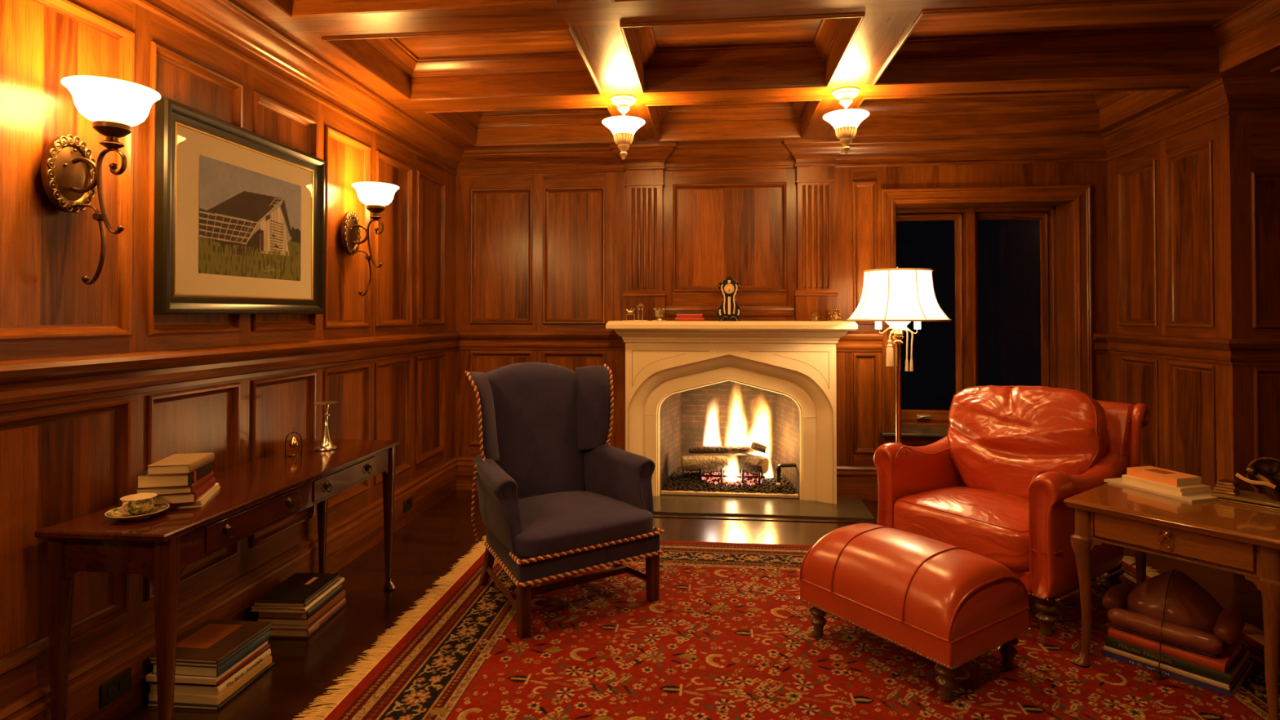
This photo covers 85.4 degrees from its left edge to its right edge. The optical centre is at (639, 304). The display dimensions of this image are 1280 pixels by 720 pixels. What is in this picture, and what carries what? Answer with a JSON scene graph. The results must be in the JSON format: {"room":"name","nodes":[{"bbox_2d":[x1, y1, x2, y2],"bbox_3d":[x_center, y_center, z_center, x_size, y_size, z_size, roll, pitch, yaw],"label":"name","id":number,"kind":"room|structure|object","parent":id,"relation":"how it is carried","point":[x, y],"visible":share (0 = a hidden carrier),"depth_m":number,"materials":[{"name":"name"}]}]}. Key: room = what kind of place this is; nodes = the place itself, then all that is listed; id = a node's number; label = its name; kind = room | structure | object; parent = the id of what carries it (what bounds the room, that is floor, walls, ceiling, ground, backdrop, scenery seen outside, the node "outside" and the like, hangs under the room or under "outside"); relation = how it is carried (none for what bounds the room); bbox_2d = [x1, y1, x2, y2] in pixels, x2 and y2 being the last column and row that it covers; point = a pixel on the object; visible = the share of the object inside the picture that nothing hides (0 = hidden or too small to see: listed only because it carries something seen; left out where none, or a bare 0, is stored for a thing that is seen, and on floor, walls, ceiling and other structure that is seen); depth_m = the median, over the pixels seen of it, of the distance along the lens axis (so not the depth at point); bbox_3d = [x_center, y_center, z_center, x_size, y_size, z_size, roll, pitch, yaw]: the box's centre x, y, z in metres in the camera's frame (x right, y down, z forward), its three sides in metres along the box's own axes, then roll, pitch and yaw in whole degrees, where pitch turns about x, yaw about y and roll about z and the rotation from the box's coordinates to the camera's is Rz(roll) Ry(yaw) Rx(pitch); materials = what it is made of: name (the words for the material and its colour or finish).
{"room":"living room","nodes":[
{"label":"living room","id":0,"kind":"room"},
{"bbox_2d":[0,0,456,708],"bbox_3d":[-1.739,0.077,1.917,0.028,2.520,6.650,0,-1,6],"label":"wall","id":1,"kind":"structure","parent":0,"point":[63,462],"depth_m":2.37,"materials":[{"name":"brown wood"}]},
{"bbox_2d":[40,75,160,284],"bbox_3d":[-1.579,-0.349,2.055,0.266,0.583,0.237,0,-1,6],"label":"wall sconce","id":2,"kind":"object","parent":1,"relation":"attached to","point":[69,174],"visible":1,"depth_m":2.04,"materials":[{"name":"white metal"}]},
{"bbox_2d":[99,666,131,707],"bbox_3d":[-1.678,1.226,2.221,0.010,0.072,0.114,0,-1,6],"label":"wall outlet","id":3,"kind":"object","parent":1,"relation":"attached to","point":[114,687],"visible":1,"depth_m":2.22,"materials":[{"name":"black plastic"}]},
{"bbox_2d":[106,684,115,697],"bbox_3d":[-1.677,1.226,2.199,0.003,0.028,0.028,0,-1,6],"label":"socket","id":4,"kind":"object","parent":3,"relation":"attached to","point":[110,687],"depth_m":2.20,"materials":[{"name":"black paint"}]},
{"bbox_2d":[119,677,127,689],"bbox_3d":[-1.672,1.226,2.243,0.003,0.028,0.028,0,-1,6],"label":"socket","id":5,"kind":"object","parent":3,"relation":"attached to","point":[122,681],"depth_m":2.24,"materials":[{"name":"black paint"}]},
{"bbox_2d":[0,457,457,719],"bbox_3d":[-1.724,1.219,1.899,0.030,0.236,6.650,0,-1,6],"label":"baseboard","id":6,"kind":"structure","parent":1,"relation":"attached to","point":[350,537],"depth_m":2.77,"materials":[{"name":"brown wood"}]},
{"bbox_2d":[153,97,324,314],"bbox_3d":[-1.602,-0.335,2.884,0.043,0.750,0.990,0,-1,6],"label":"framed picture","id":7,"kind":"object","parent":1,"relation":"attached to","point":[238,230],"visible":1,"depth_m":2.76,"materials":[{"name":"brown"}]},
{"bbox_2d":[198,155,301,280],"bbox_3d":[-1.606,-0.333,2.897,0.001,0.441,0.640,0,-1,6],"label":"painting","id":8,"kind":"object","parent":7,"relation":"attached to","point":[250,221],"depth_m":2.84},
{"bbox_2d":[0,331,625,412],"bbox_3d":[-1.087,0.222,1.846,1.310,0.137,6.650,0,-1,6],"label":"trim","id":9,"kind":"structure","parent":1,"relation":"attached to","point":[24,384],"depth_m":2.69,"materials":[{"name":"brown wood"}]},
{"bbox_2d":[341,181,399,296],"bbox_3d":[-1.410,-0.336,3.660,0.266,0.583,0.237,0,-1,6],"label":"wall sconce","id":10,"kind":"object","parent":1,"relation":"attached to","point":[375,195],"visible":1,"depth_m":3.63,"materials":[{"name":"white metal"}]},
{"bbox_2d":[404,496,412,512],"bbox_3d":[-1.453,1.256,4.349,0.010,0.072,0.114,0,-1,6],"label":"wall outlet","id":11,"kind":"object","parent":1,"relation":"attached to","point":[407,503],"visible":1,"depth_m":4.34,"materials":[{"name":"black plastic"}]},
{"bbox_2d":[120,489,1263,719],"bbox_3d":[1.040,1.361,1.883,5.630,0.050,7.300,0,-1,6],"label":"floor","id":12,"kind":"structure","parent":0,"point":[424,549],"depth_m":3.31,"materials":[{"name":"brown wood"}]},
{"bbox_2d":[146,661,275,710],"bbox_3d":[-1.506,1.338,2.452,0.259,0.013,0.300,0,-1,5],"label":"book","id":13,"kind":"object","parent":12,"relation":"on","point":[150,704],"visible":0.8,"depth_m":2.31,"materials":[{"name":"beige paper"}]},
{"bbox_2d":[148,655,271,705],"bbox_3d":[-1.510,1.319,2.455,0.250,0.024,0.285,0,-1,6],"label":"book","id":14,"kind":"object","parent":13,"relation":"on","point":[152,696],"visible":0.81,"depth_m":2.32,"materials":[{"name":"paper"}]},
{"bbox_2d":[148,648,271,697],"bbox_3d":[-1.512,1.292,2.455,0.255,0.031,0.275,0,-1,6],"label":"book","id":15,"kind":"object","parent":14,"relation":"on","point":[180,689],"visible":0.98,"depth_m":2.33,"materials":[{"name":"brown paper"}]},
{"bbox_2d":[151,644,270,686],"bbox_3d":[-1.513,1.268,2.459,0.249,0.017,0.268,0,-1,7],"label":"book","id":16,"kind":"object","parent":15,"relation":"on","point":[268,646],"visible":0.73,"depth_m":2.41,"materials":[{"name":"beige paper"}]},
{"bbox_2d":[146,643,267,684],"bbox_3d":[-1.512,1.255,2.439,0.250,0.009,0.275,0,-1,5],"label":"book","id":17,"kind":"object","parent":16,"relation":"on","point":[266,645],"visible":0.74,"depth_m":2.31,"materials":[{"name":"beige paper"}]},
{"bbox_2d":[145,640,267,682],"bbox_3d":[-1.512,1.245,2.438,0.250,0.010,0.275,0,-1,5],"label":"book","id":18,"kind":"object","parent":17,"relation":"on","point":[150,676],"visible":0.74,"depth_m":2.31,"materials":[{"name":"black paper"}]},
{"bbox_2d":[151,631,270,677],"bbox_3d":[-1.504,1.223,2.446,0.239,0.034,0.270,0,-1,6],"label":"book","id":19,"kind":"object","parent":18,"relation":"on","point":[181,670],"visible":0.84,"depth_m":2.32,"materials":[{"name":"beige paper"}]},
{"bbox_2d":[149,626,270,667],"bbox_3d":[-1.507,1.199,2.445,0.249,0.015,0.270,0,-1,6],"label":"book","id":20,"kind":"object","parent":19,"relation":"on","point":[184,664],"visible":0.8,"depth_m":2.32,"materials":[{"name":"paper"}]},
{"bbox_2d":[147,618,272,663],"bbox_3d":[-1.507,1.185,2.449,0.254,0.012,0.285,0,-1,6],"label":"book","id":21,"kind":"object","parent":20,"relation":"on","point":[212,641],"visible":0.98,"depth_m":2.44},
{"bbox_2d":[176,623,241,648],"bbox_3d":[-1.537,1.179,2.470,0.130,0.001,0.180,0,-1,6],"label":"picture","id":22,"kind":"object","parent":21,"relation":"on","point":[207,636],"depth_m":2.46},
{"bbox_2d":[34,439,399,719],"bbox_3d":[-1.432,0.997,2.651,0.404,0.700,1.450,0,-1,6],"label":"console table","id":23,"kind":"object","parent":12,"relation":"on","point":[252,497],"visible":0.94,"depth_m":2.05,"materials":[{"name":"brown wood"}]},
{"bbox_2d":[104,502,169,520],"bbox_3d":[-1.506,0.627,2.079,0.158,0.024,0.158,0,-1,6],"label":"saucer","id":24,"kind":"object","parent":23,"relation":"on","point":[116,513],"visible":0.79,"depth_m":2.06,"materials":[{"name":"beige ceramic"}]},
{"bbox_2d":[120,493,157,516],"bbox_3d":[-1.502,0.604,2.079,0.092,0.055,0.092,1,-1,-41],"label":"teacup","id":25,"kind":"object","parent":24,"relation":"on","point":[135,504],"visible":0.93,"depth_m":2.06,"materials":[{"name":"beige ceramic"}]},
{"bbox_2d":[166,485,220,509],"bbox_3d":[-1.502,0.637,2.291,0.150,0.009,0.250,0,-1,-20],"label":"book","id":26,"kind":"object","parent":23,"relation":"on","point":[205,501],"visible":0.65,"depth_m":2.19,"materials":[{"name":"paper"}]},
{"bbox_2d":[169,483,218,506],"bbox_3d":[-1.502,0.628,2.287,0.148,0.010,0.248,0,-1,-20],"label":"book","id":27,"kind":"object","parent":26,"relation":"on","point":[210,491],"visible":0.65,"depth_m":2.22,"materials":[{"name":"paper"}]},
{"bbox_2d":[154,476,215,505],"bbox_3d":[-1.499,0.607,2.261,0.149,0.032,0.225,0,-1,-18],"label":"book","id":28,"kind":"object","parent":27,"relation":"on","point":[193,497],"visible":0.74,"depth_m":2.17,"materials":[{"name":"red paper"}]},
{"bbox_2d":[135,470,213,495],"bbox_3d":[-1.504,0.579,2.251,0.154,0.024,0.220,0,-1,-17],"label":"book","id":29,"kind":"object","parent":28,"relation":"on","point":[176,490],"visible":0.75,"depth_m":2.16,"materials":[{"name":"red paper"}]},
{"bbox_2d":[136,461,213,488],"bbox_3d":[-1.494,0.545,2.236,0.147,0.043,0.200,0,-1,-14],"label":"book","id":30,"kind":"object","parent":29,"relation":"on","point":[155,481],"visible":0.73,"depth_m":2.15,"materials":[{"name":"brown paper"}]},
{"bbox_2d":[146,452,214,475],"bbox_3d":[-1.470,0.510,2.226,0.122,0.027,0.190,0,-1,-12],"label":"book","id":31,"kind":"object","parent":30,"relation":"on","point":[188,463],"visible":1,"depth_m":2.17,"materials":[{"name":"beige paper"}]},
{"bbox_2d":[288,436,298,456],"bbox_3d":[-1.494,0.610,2.990,0.040,0.081,0.040,0,-1,6],"label":"figurine","id":32,"kind":"object","parent":23,"relation":"on","point":[293,443],"visible":1,"depth_m":2.98,"materials":[{"name":"gold metal"}]},
{"bbox_2d":[284,428,302,456],"bbox_3d":[-1.494,0.591,2.990,0.066,0.121,0.066,0,-1,6],"label":"glass dome","id":33,"kind":"object","parent":23,"relation":"on","point":[295,428],"visible":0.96,"depth_m":3.00,"materials":[{"name":"clear glass"}]},
{"bbox_2d":[313,400,338,451],"bbox_3d":[-1.420,0.549,3.136,0.106,0.210,0.106,0,-1,6],"label":"candlestick","id":34,"kind":"object","parent":23,"relation":"on","point":[326,443],"visible":1,"depth_m":3.12,"materials":[{"name":"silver metal"}]},
{"bbox_2d":[269,602,346,638],"bbox_3d":[-1.435,1.348,2.972,0.200,0.008,0.330,0,-1,3],"label":"book","id":35,"kind":"object","parent":12,"relation":"on","point":[345,602],"visible":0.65,"depth_m":2.81,"materials":[{"name":"brown paper"}]},
{"bbox_2d":[269,597,346,636],"bbox_3d":[-1.432,1.329,2.960,0.210,0.030,0.315,0,-1,3],"label":"book","id":36,"kind":"object","parent":35,"relation":"on","point":[273,632],"visible":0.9,"depth_m":2.81,"materials":[{"name":"beige paper"}]},
{"bbox_2d":[269,592,346,628],"bbox_3d":[-1.434,1.308,2.973,0.200,0.012,0.335,0,-1,2],"label":"book","id":37,"kind":"object","parent":36,"relation":"on","point":[273,626],"visible":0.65,"depth_m":2.81,"materials":[{"name":"brown paper"}]},
{"bbox_2d":[257,590,345,626],"bbox_3d":[-1.438,1.290,2.965,0.210,0.022,0.310,0,-1,4],"label":"book","id":38,"kind":"object","parent":37,"relation":"on","point":[275,621],"visible":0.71,"depth_m":2.81,"materials":[{"name":"brown paper"}]},
{"bbox_2d":[257,583,342,619],"bbox_3d":[-1.442,1.262,2.960,0.214,0.034,0.290,0,-1,3],"label":"book","id":39,"kind":"object","parent":38,"relation":"on","point":[290,615],"visible":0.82,"depth_m":2.82,"materials":[{"name":"brown paper"}]},
{"bbox_2d":[250,577,344,613],"bbox_3d":[-1.453,1.236,2.965,0.229,0.018,0.330,0,-1,3],"label":"book","id":40,"kind":"object","parent":39,"relation":"on","point":[262,609],"visible":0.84,"depth_m":2.81,"materials":[{"name":"beige paper"}]},
{"bbox_2d":[253,576,340,607],"bbox_3d":[-1.454,1.218,2.953,0.219,0.018,0.290,0,-1,3],"label":"book","id":41,"kind":"object","parent":40,"relation":"on","point":[314,597],"visible":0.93,"depth_m":2.81,"materials":[{"name":"beige paper"}]},
{"bbox_2d":[256,573,339,602],"bbox_3d":[-1.448,1.204,2.955,0.204,0.010,0.290,0,-1,3],"label":"book","id":42,"kind":"object","parent":41,"relation":"on","point":[299,587],"visible":1,"depth_m":2.93,"materials":[{"name":"black paper"}]},
{"bbox_2d":[304,577,318,584],"bbox_3d":[-1.427,1.200,3.009,0.020,0.001,0.080,0,-1,3],"label":"picture","id":43,"kind":"object","parent":42,"relation":"on","point":[311,580],"depth_m":3.01},
{"bbox_2d":[653,494,875,520],"bbox_3d":[0.617,1.366,4.738,1.810,0.020,0.510,0,-1,6],"label":"hearth slab","id":44,"kind":"object","parent":12,"relation":"on","point":[846,508],"visible":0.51,"depth_m":4.61,"materials":[{"name":"stone"}]},
{"bbox_2d":[605,320,857,504],"bbox_3d":[0.645,0.740,5.065,1.687,1.242,0.791,0,-1,6],"label":"fireplace","id":45,"kind":"object","parent":44,"relation":"on","point":[771,384],"depth_m":4.85,"materials":[{"name":"stone"}]},
{"bbox_2d":[622,302,647,320],"bbox_3d":[-0.034,0.049,4.875,0.170,0.134,0.060,0,-1,6],"label":"ornament","id":46,"kind":"object","parent":45,"relation":"on","point":[639,304],"visible":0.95,"depth_m":4.87,"materials":[{"name":"gold metal"}]},
{"bbox_2d":[622,320,647,320],"bbox_3d":[-0.034,0.113,4.874,0.170,0.006,0.060,0,-1,6],"label":"tray","id":47,"kind":"object","parent":45,"relation":"on","point":[623,320],"depth_m":4.85,"materials":[{"name":"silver metal"}]},
{"bbox_2d":[653,307,666,320],"bbox_3d":[0.137,0.068,4.857,0.090,0.095,0.088,0,-1,6],"label":"cup","id":48,"kind":"object","parent":45,"relation":"on","point":[659,313],"visible":1,"depth_m":4.83,"materials":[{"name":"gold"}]},
{"bbox_2d":[675,317,703,320],"bbox_3d":[0.347,0.105,4.861,0.200,0.022,0.114,0,-1,4],"label":"book","id":49,"kind":"object","parent":45,"relation":"on","point":[676,318],"visible":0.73,"depth_m":4.81,"materials":[{"name":"red paper"}]},
{"bbox_2d":[676,313,702,317],"bbox_3d":[0.348,0.080,4.861,0.178,0.028,0.114,0,-1,6],"label":"book","id":50,"kind":"object","parent":49,"relation":"on","point":[678,315],"visible":0.88,"depth_m":4.81,"materials":[{"name":"red paper"}]},
{"bbox_2d":[673,311,700,313],"bbox_3d":[0.329,0.058,4.867,0.190,0.016,0.104,0,-1,3],"label":"book","id":51,"kind":"object","parent":50,"relation":"on","point":[673,312],"visible":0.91,"depth_m":4.82,"materials":[{"name":"black paper"}]},
{"bbox_2d":[681,454,728,471],"bbox_3d":[0.479,1.164,5.103,0.340,0.119,0.124,0,-1,-2],"label":"log","id":52,"kind":"object","parent":45,"relation":"on","point":[706,462],"visible":0.99,"depth_m":5.05,"materials":[{"name":"brown wood"}]},
{"bbox_2d":[688,445,757,453],"bbox_3d":[0.611,1.073,5.119,0.500,0.054,0.054,-1,-1,3],"label":"log","id":53,"kind":"object","parent":52,"relation":"on","point":[745,449],"visible":0.96,"depth_m":5.10,"materials":[{"name":"brown wood"}]},
{"bbox_2d":[751,441,768,453],"bbox_3d":[0.873,1.044,5.073,0.118,0.074,0.062,0,-1,26],"label":"log","id":54,"kind":"object","parent":53,"relation":"on","point":[760,447],"visible":1,"depth_m":5.05,"materials":[{"name":"brown wood"}]},
{"bbox_2d":[663,463,795,494],"bbox_3d":[0.660,1.297,5.167,0.940,0.120,0.521,0,-1,6],"label":"coals","id":55,"kind":"object","parent":45,"relation":"in","point":[687,481],"visible":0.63,"depth_m":5.02},
{"bbox_2d":[702,471,762,485],"bbox_3d":[0.678,1.277,5.074,0.451,0.074,0.171,0,-1,6],"label":"embers","id":56,"kind":"object","parent":55,"relation":"on","point":[725,473],"visible":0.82,"depth_m":5.05,"materials":[{"name":"brown"}]},
{"bbox_2d":[716,275,742,320],"bbox_3d":[0.618,-0.043,4.808,0.172,0.315,0.080,0,-1,6],"label":"mantel clock","id":57,"kind":"object","parent":45,"relation":"on","point":[729,309],"visible":0.99,"depth_m":4.78,"materials":[{"name":"black paint"}]},
{"bbox_2d":[605,320,857,342],"bbox_3d":[0.621,0.190,4.844,1.687,0.149,0.330,0,-1,6],"label":"mantel shelf","id":58,"kind":"object","parent":45,"relation":"attached to","point":[631,331],"depth_m":4.73,"materials":[{"name":"stone"}]},
{"bbox_2d":[731,453,769,473],"bbox_3d":[0.808,1.168,5.086,0.260,0.126,0.125,-1,-1,41],"label":"log","id":59,"kind":"object","parent":45,"relation":"on","point":[740,461],"visible":0.98,"depth_m":5.04,"materials":[{"name":"brown wood"}]},
{"bbox_2d":[776,462,795,490],"bbox_3d":[1.042,1.225,4.932,0.150,0.189,0.040,0,-1,-7],"label":"gas pipe","id":60,"kind":"object","parent":45,"relation":"attached to","point":[781,465],"visible":1,"depth_m":4.92,"materials":[{"name":"black metal"}]},
{"bbox_2d":[809,311,819,320],"bbox_3d":[1.196,0.083,4.750,0.065,0.062,0.053,0,-1,6],"label":"brass ornament","id":61,"kind":"object","parent":45,"relation":"on","point":[814,316],"visible":0.99,"depth_m":4.73,"materials":[{"name":"gold metal"}]},
{"bbox_2d":[826,308,840,320],"bbox_3d":[1.326,0.070,4.737,0.094,0.088,0.077,0,-1,6],"label":"brass ornament","id":62,"kind":"object","parent":45,"relation":"on","point":[833,314],"visible":1,"depth_m":4.71,"materials":[{"name":"gold metal"}]},
{"bbox_2d":[292,534,1279,719],"bbox_3d":[0.727,1.340,2.567,3.624,0.010,2.721,0,-1,6],"label":"rug","id":63,"kind":"object","parent":12,"relation":"on","point":[728,634],"visible":0.6,"depth_m":2.56,"materials":[{"name":"fabric"}]},
{"bbox_2d":[465,361,664,639],"bbox_3d":[-0.384,0.818,3.250,0.801,1.056,0.727,1,-1,-34],"label":"chair","id":64,"kind":"object","parent":63,"relation":"on","point":[557,500],"visible":1,"depth_m":3.24,"materials":[{"name":"black fabric"}]},
{"bbox_2d":[514,490,653,558],"bbox_3d":[-0.351,0.978,3.200,0.671,0.158,0.600,1,-1,-34],"label":"seat cushion","id":65,"kind":"object","parent":64,"relation":"on","point":[551,524],"depth_m":3.02,"materials":[{"name":"black fabric"}]},
{"bbox_2d":[797,523,1031,702],"bbox_3d":[1.041,1.125,2.688,0.508,0.428,0.680,1,-1,-34],"label":"ottoman","id":66,"kind":"object","parent":63,"relation":"on","point":[949,606],"visible":1,"depth_m":2.49,"materials":[{"name":"red leather"}]},
{"bbox_2d":[801,523,1028,641],"bbox_3d":[1.041,1.018,2.690,0.494,0.212,0.662,1,-1,-34],"label":"cushion","id":67,"kind":"object","parent":66,"relation":"on","point":[930,589],"depth_m":2.50,"materials":[{"name":"red leather"}]},
{"bbox_2d":[873,385,1150,635],"bbox_3d":[1.766,0.872,3.339,0.962,0.952,0.891,1,-1,-34],"label":"leather armchair","id":68,"kind":"object","parent":63,"relation":"on","point":[996,487],"visible":0.84,"depth_m":3.20,"materials":[{"name":"brown leather"}]},
{"bbox_2d":[893,486,1029,570],"bbox_3d":[1.635,1.014,3.248,0.645,0.243,0.679,1,-1,-34],"label":"seat cushion","id":69,"kind":"object","parent":68,"relation":"on","point":[992,522],"depth_m":3.09,"materials":[{"name":"red leather"}]},
{"bbox_2d":[947,386,1108,499],"bbox_3d":[1.859,0.699,3.408,0.323,0.600,0.741,1,-1,-34],"label":"cushion","id":70,"kind":"object","parent":68,"relation":"on","point":[999,437],"depth_m":3.30,"materials":[{"name":"red leather"}]},
{"bbox_2d":[1063,482,1279,719],"bbox_3d":[2.042,1.031,2.544,0.668,0.612,0.628,1,-1,-37],"label":"side table","id":71,"kind":"object","parent":63,"relation":"on","point":[1243,540],"visible":0.94,"depth_m":2.37,"materials":[{"name":"brown wood"}]},
{"bbox_2d":[1103,477,1221,502],"bbox_3d":[2.066,0.723,2.727,0.215,0.009,0.340,0,-1,-18],"label":"book","id":72,"kind":"object","parent":71,"relation":"on","point":[1200,497],"visible":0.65,"depth_m":2.63,"materials":[{"name":"beige paper"}]},
{"bbox_2d":[1122,478,1212,495],"bbox_3d":[2.069,0.712,2.729,0.155,0.013,0.235,0,-1,-16],"label":"book","id":73,"kind":"object","parent":72,"relation":"on","point":[1202,491],"visible":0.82,"depth_m":2.64,"materials":[{"name":"paper"}]},
{"bbox_2d":[1121,474,1210,492],"bbox_3d":[2.067,0.699,2.732,0.153,0.013,0.233,0,-1,-16],"label":"book","id":74,"kind":"object","parent":73,"relation":"on","point":[1195,487],"visible":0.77,"depth_m":2.65,"materials":[{"name":"paper"}]},
{"bbox_2d":[1126,466,1201,486],"bbox_3d":[2.067,0.677,2.740,0.125,0.030,0.200,0,-1,-16],"label":"book","id":75,"kind":"object","parent":74,"relation":"on","point":[1175,478],"visible":1,"depth_m":2.70,"materials":[{"name":"orange paper"}]},
{"bbox_2d":[1144,468,1175,474],"bbox_3d":[2.062,0.662,2.749,0.060,0.001,0.080,0,-1,-16],"label":"picture","id":76,"kind":"object","parent":75,"relation":"on","point":[1158,471],"depth_m":2.75},
{"bbox_2d":[1210,457,1279,510],"bbox_3d":[2.263,0.640,2.542,0.160,0.168,0.250,1,-1,-37],"label":"bronze sculpture","id":77,"kind":"object","parent":71,"relation":"on","point":[1259,472],"visible":1,"depth_m":2.53,"materials":[{"name":"brown metal"}]},
{"bbox_2d":[1101,648,1253,697],"bbox_3d":[2.019,1.329,2.611,0.351,0.018,0.385,1,-1,-39],"label":"book","id":78,"kind":"object","parent":63,"relation":"on","point":[1231,693],"visible":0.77,"depth_m":2.48,"materials":[{"name":"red paper"}]},
{"bbox_2d":[1103,647,1250,691],"bbox_3d":[2.013,1.314,2.604,0.334,0.012,0.372,1,-1,-39],"label":"book","id":79,"kind":"object","parent":78,"relation":"on","point":[1231,686],"visible":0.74,"depth_m":2.48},
{"bbox_2d":[1104,644,1230,688],"bbox_3d":[2.009,1.304,2.601,0.320,0.008,0.368,1,-1,-39],"label":"book","id":80,"kind":"object","parent":79,"relation":"on","point":[1105,646],"visible":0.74,"depth_m":2.49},
{"bbox_2d":[1104,634,1249,685],"bbox_3d":[2.008,1.282,2.597,0.315,0.036,0.370,1,-1,-39],"label":"book","id":81,"kind":"object","parent":80,"relation":"on","point":[1228,677],"visible":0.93,"depth_m":2.48,"materials":[{"name":"black paper"}]},
{"bbox_2d":[1107,625,1242,672],"bbox_3d":[1.995,1.248,2.590,0.279,0.030,0.345,1,-1,-39],"label":"book","id":82,"kind":"object","parent":81,"relation":"on","point":[1230,652],"visible":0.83,"depth_m":2.48,"materials":[{"name":"paper"}]},
{"bbox_2d":[1112,623,1227,658],"bbox_3d":[1.986,1.227,2.595,0.224,0.013,0.310,1,-1,-39],"label":"book","id":83,"kind":"object","parent":82,"relation":"on","point":[1215,656],"visible":0.12,"depth_m":2.50,"materials":[{"name":"brown paper"}]},
{"bbox_2d":[1102,568,1244,679],"bbox_3d":[1.974,1.166,2.579,0.345,0.335,0.411,1,-1,-39],"label":"leather bag","id":84,"kind":"object","parent":83,"relation":"on","point":[1171,606],"visible":1,"depth_m":2.53,"materials":[{"name":"brown leather"}]},
{"bbox_2d":[846,266,951,522],"bbox_3d":[1.619,0.566,4.347,0.616,1.610,0.616,0,-1,6],"label":"floor lamp","id":85,"kind":"object","parent":12,"relation":"on","point":[897,297],"visible":0.94,"depth_m":4.19,"materials":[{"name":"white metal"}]},
{"bbox_2d":[235,0,1279,151],"bbox_3d":[1.011,-1.281,1.646,5.570,0.212,6.690,0,-1,6],"label":"ceiling","id":86,"kind":"structure","parent":0,"point":[480,74],"depth_m":3.57,"materials":[{"name":"brown wood"}]},
{"bbox_2d":[601,93,645,159],"bbox_3d":[-0.092,-0.983,3.885,0.245,0.346,0.245,0,-1,6],"label":"pendant light","id":87,"kind":"object","parent":86,"relation":"hanging from","point":[623,128],"visible":1,"depth_m":3.84,"materials":[{"name":"glass"}]},
{"bbox_2d":[822,86,869,154],"bbox_3d":[1.117,-0.985,3.758,0.245,0.346,0.245,0,-1,6],"label":"pendant light","id":88,"kind":"object","parent":86,"relation":"hanging from","point":[846,122],"visible":1,"depth_m":3.71,"materials":[{"name":"glass"}]},
{"bbox_2d":[454,161,1109,466],"bbox_3d":[0.907,0.120,4.982,4.620,2.520,0.028,0,-1,6],"label":"wall","id":89,"kind":"structure","parent":0,"point":[535,252],"depth_m":5.06,"materials":[{"name":"brown wood"}]},
{"bbox_2d":[456,457,477,489],"bbox_3d":[-0.730,1.264,5.123,1.290,0.236,0.030,0,-1,6],"label":"baseboard","id":90,"kind":"structure","parent":89,"relation":"attached to","point":[464,468],"depth_m":5.18,"materials":[{"name":"brown wood"}]},
{"bbox_2d":[622,169,666,320],"bbox_3d":[0.033,-0.431,5.039,0.320,1.097,0.084,0,-1,6],"label":"trim","id":91,"kind":"structure","parent":89,"relation":"attached to","point":[644,188],"depth_m":5.03,"materials":[{"name":"brown wood"}]},
{"bbox_2d":[665,306,795,315],"bbox_3d":[0.645,0.045,5.003,0.949,0.070,0.014,0,-1,6],"label":"trim","id":92,"kind":"structure","parent":89,"relation":"attached to","point":[705,310],"depth_m":4.99,"materials":[{"name":"brown wood"}]},
{"bbox_2d":[653,499,878,524],"bbox_3d":[0.613,1.373,4.705,1.950,0.006,0.575,0,-1,6],"label":"trim","id":93,"kind":"structure","parent":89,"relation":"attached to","point":[867,503],"depth_m":4.44,"materials":[{"name":"brown wood"}]},
{"bbox_2d":[793,165,838,320],"bbox_3d":[1.243,-0.433,4.911,0.304,1.097,0.084,0,-1,6],"label":"trim","id":94,"kind":"structure","parent":89,"relation":"attached to","point":[815,292],"depth_m":4.90,"materials":[{"name":"brown wood"}]},
{"bbox_2d":[835,332,883,351],"bbox_3d":[1.531,0.265,4.887,0.341,0.137,0.052,0,-1,6],"label":"trim","id":95,"kind":"structure","parent":89,"relation":"attached to","point":[851,341],"depth_m":4.88,"materials":[{"name":"brown wood"}]},
{"bbox_2d":[881,435,942,444],"bbox_3d":[2.396,0.946,4.788,1.400,0.062,0.050,0,-1,6],"label":"trim","id":96,"kind":"structure","parent":89,"relation":"attached to","point":[904,440],"depth_m":4.83,"materials":[{"name":"brown wood"}]},
{"bbox_2d":[879,200,1075,437],"bbox_3d":[2.411,0.103,4.961,1.425,1.628,0.445,0,-1,6],"label":"window","id":97,"kind":"structure","parent":89,"relation":"in","point":[1056,232],"depth_m":5.06,"materials":[{"name":"brown wood"}]},
{"bbox_2d":[880,184,1093,431],"bbox_3d":[2.395,0.037,4.810,1.394,1.710,0.030,0,-1,6],"label":"trim","id":98,"kind":"structure","parent":89,"relation":"attached to","point":[1081,195],"depth_m":4.79,"materials":[{"name":"brown wood"}]},
{"bbox_2d":[836,465,878,501],"bbox_3d":[2.283,1.259,4.805,1.850,0.236,0.030,0,-1,6],"label":"baseboard","id":99,"kind":"structure","parent":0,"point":[861,482],"depth_m":4.88,"materials":[{"name":"brown wood"}]},
{"bbox_2d":[1106,114,1233,487],"bbox_3d":[3.146,0.108,4.177,0.028,2.520,1.130,0,-1,6],"label":"wall","id":100,"kind":"structure","parent":0,"point":[1169,226],"depth_m":4.07,"materials":[{"name":"brown wood"}]},
{"bbox_2d":[129,0,1279,175],"bbox_3d":[1.011,-1.105,1.644,5.530,0.166,6.650,0,-1,6],"label":"trim","id":101,"kind":"structure","parent":100,"relation":"attached to","point":[228,25],"depth_m":4.63,"materials":[{"name":"brown wood"}]},
{"bbox_2d":[1093,333,1279,365],"bbox_3d":[3.539,0.254,4.108,1.022,0.137,1.182,0,-1,6],"label":"trim","id":102,"kind":"structure","parent":100,"relation":"attached to","point":[1259,352],"depth_m":3.86,"materials":[{"name":"brown wood"}]},
{"bbox_2d":[1229,113,1279,493],"bbox_3d":[3.539,0.100,3.568,0.910,2.520,0.028,0,-1,6],"label":"wall","id":103,"kind":"structure","parent":0,"point":[1254,139],"depth_m":3.61,"materials":[{"name":"brown wood"}]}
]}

